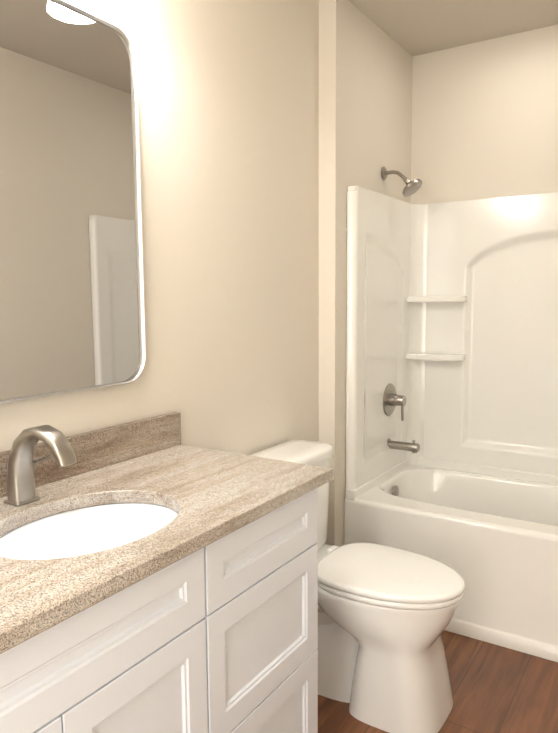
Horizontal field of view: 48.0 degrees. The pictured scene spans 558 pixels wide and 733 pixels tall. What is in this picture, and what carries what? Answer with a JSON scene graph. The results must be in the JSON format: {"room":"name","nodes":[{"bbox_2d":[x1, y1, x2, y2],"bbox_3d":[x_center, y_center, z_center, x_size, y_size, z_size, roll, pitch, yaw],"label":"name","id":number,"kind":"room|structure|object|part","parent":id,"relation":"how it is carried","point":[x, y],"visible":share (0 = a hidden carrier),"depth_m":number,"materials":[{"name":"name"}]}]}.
{"room":"bathroom","nodes":[
{"label":"bathroom","id":0,"kind":"room"},
{"bbox_2d":[0,0,318,454],"bbox_3d":[-0.777,-0.069,1.383,0.150,2.616,3.273,4,7,33],"label":"wall","id":1,"kind":"structure","parent":0,"point":[228,106],"depth_m":2.12,"materials":[{"name":"beige paint"}]},
{"bbox_2d":[0,0,145,403],"bbox_3d":[-0.644,-0.389,1.387,0.029,0.950,0.910,4,7,33],"label":"mirror","id":2,"kind":"object","parent":1,"relation":"attached to","point":[71,293],"visible":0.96,"depth_m":1.56,"materials":[{"name":"clear glass"}]},
{"bbox_2d":[0,412,180,497],"bbox_3d":[-0.652,0.252,1.448,0.020,0.102,1.245,4,7,33],"label":"backsplash","id":3,"kind":"structure","parent":1,"relation":"attached to","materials":[{"name":"stone"}]},
{"bbox_2d":[319,0,412,546],"bbox_3d":[0.372,-0.264,3.084,0.230,2.616,0.850,4,7,33],"label":"wall","id":4,"kind":"structure","parent":0,"point":[365,94],"depth_m":2.73,"materials":[{"name":"beige paint"}]},
{"bbox_2d":[318,630,557,732],"bbox_3d":[0.238,1.280,1.478,1.900,0.100,4.273,4,7,33],"label":"floor","id":5,"kind":"structure","parent":0,"point":[497,688],"depth_m":2.19,"materials":[{"name":"brown wood"}]},
{"bbox_2d":[0,412,332,732],"bbox_3d":[-0.423,0.688,1.350,0.557,1.114,1.245,4,7,33],"label":"bathroom vanity","id":6,"kind":"object","parent":5,"relation":"on","point":[156,576],"visible":1,"depth_m":1.34,"materials":[{"name":"white paint"}]},
{"bbox_3d":[-0.447,0.873,0.886,0.018,0.604,0.356,4,7,33],"label":"door","id":7,"kind":"part","parent":6,"relation":"part of","materials":[{"name":"white paint"}]},
{"bbox_3d":[-0.253,0.839,1.185,0.018,0.604,0.356,4,7,33],"label":"door","id":8,"kind":"part","parent":6,"relation":"part of","materials":[{"name":"white paint"}]},
{"bbox_2d":[0,444,332,653],"bbox_3d":[-0.425,0.333,1.311,0.557,0.032,1.245,4,7,33],"label":"countertop","id":9,"kind":"structure","parent":6,"relation":"on","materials":[{"name":"stone"}]},
{"bbox_2d":[4,425,76,505],"bbox_3d":[-0.517,0.218,1.379,0.201,0.184,0.075,4,7,33],"label":"faucet","id":10,"kind":"object","parent":9,"relation":"on","point":[21,489],"depth_m":1.39,"materials":[{"name":"silver metal"}]},
{"bbox_3d":[-0.028,0.648,1.517,0.018,0.300,0.467,4,7,33],"label":"drawer","id":11,"kind":"part","parent":6,"relation":"part of","materials":[{"name":"white paint"}]},
{"bbox_3d":[-0.030,0.417,1.492,0.018,0.156,0.467,4,7,33],"label":"drawer","id":12,"kind":"part","parent":6,"relation":"part of","materials":[{"name":"white paint"}]},
{"bbox_3d":[-0.026,0.950,1.550,0.018,0.300,0.467,4,7,33],"label":"drawer","id":13,"kind":"part","parent":6,"relation":"part of","materials":[{"name":"white paint"}]},
{"bbox_2d":[251,439,464,732],"bbox_3d":[0.263,0.737,2.207,0.770,0.821,0.464,4,7,33],"label":"toilet","id":14,"kind":"object","parent":5,"relation":"on","point":[386,614],"visible":0.54,"depth_m":2.03,"materials":[{"name":"white ceramic"}]},
{"bbox_3d":[0.025,0.336,2.315,0.210,0.046,0.464,4,7,33],"label":"tank lid","id":15,"kind":"part","parent":14,"relation":"part of","materials":[{"name":"white ceramic"}]},
{"bbox_3d":[0.025,0.535,2.337,0.192,0.353,0.444,4,7,33],"label":"tank","id":16,"kind":"part","parent":14,"relation":"part of","materials":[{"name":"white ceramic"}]},
{"bbox_3d":[0.380,0.722,2.129,0.484,0.019,0.378,4,7,33],"label":"seat","id":17,"kind":"part","parent":14,"relation":"part of","materials":[{"name":"white plastic"}]},
{"bbox_3d":[0.378,0.698,2.128,0.496,0.024,0.382,4,7,33],"label":"lid","id":18,"kind":"part","parent":14,"relation":"part of","materials":[{"name":"white plastic"}]},
{"bbox_2d":[344,167,557,661],"bbox_3d":[1.130,0.084,2.678,1.514,2.004,0.768,4,7,33],"label":"bathtub","id":19,"kind":"object","parent":5,"relation":"on","point":[452,393],"visible":1,"depth_m":3.05,"materials":[{"name":"white plastic"}]},
{"bbox_3d":[0.552,0.166,3.130,0.011,0.164,0.164,4,7,33],"label":"valve plate","id":20,"kind":"part","parent":19,"relation":"part of","materials":[{"name":"silver metal"}]},
{"bbox_3d":[0.553,-0.903,2.972,0.116,0.056,0.017,4,7,33],"label":"shower arm","id":21,"kind":"part","parent":19,"relation":"part of"},
{"bbox_3d":[0.609,0.212,3.106,0.016,0.114,0.026,4,7,33],"label":"valve lever","id":22,"kind":"part","parent":19,"relation":"part of","materials":[{"name":"silver metal"}]},
{"bbox_3d":[0.620,0.396,3.113,0.152,0.044,0.044,4,7,33],"label":"spout","id":23,"kind":"part","parent":19,"relation":"part of","materials":[{"name":"silver metal"}]},
{"bbox_2d":[406,353,465,360],"bbox_3d":[0.804,-0.050,3.226,0.284,0.030,0.104,4,7,33],"label":"shelf","id":24,"kind":"object","parent":19,"relation":"attached to","point":[409,356],"depth_m":3.19,"materials":[{"name":"white plastic"}]},
{"bbox_2d":[407,296,466,301],"bbox_3d":[0.802,-0.343,3.194,0.284,0.030,0.104,4,7,33],"label":"shelf","id":25,"kind":"object","parent":19,"relation":"attached to","point":[409,298],"depth_m":3.14,"materials":[{"name":"white plastic"}]},
{"bbox_2d":[380,469,557,526],"bbox_3d":[1.133,0.773,2.789,1.357,0.362,0.572,4,7,33],"label":"basin","id":26,"kind":"object","parent":19,"relation":"in","point":[533,502],"depth_m":3.14,"materials":[{"name":"white plastic"}]},
{"bbox_2d":[349,0,557,55],"bbox_3d":[0.220,-1.420,1.182,1.900,0.100,4.273,4,7,33],"label":"ceiling","id":27,"kind":"structure","parent":0,"point":[415,27],"depth_m":2.80,"materials":[{"name":"beige paint"}]},
{"bbox_2d":[410,24,557,203],"bbox_3d":[1.345,-0.267,3.052,1.900,2.616,0.150,4,7,33],"label":"wall","id":28,"kind":"structure","parent":0,"point":[485,119],"depth_m":3.07,"materials":[{"name":"beige paint"}]}
]}

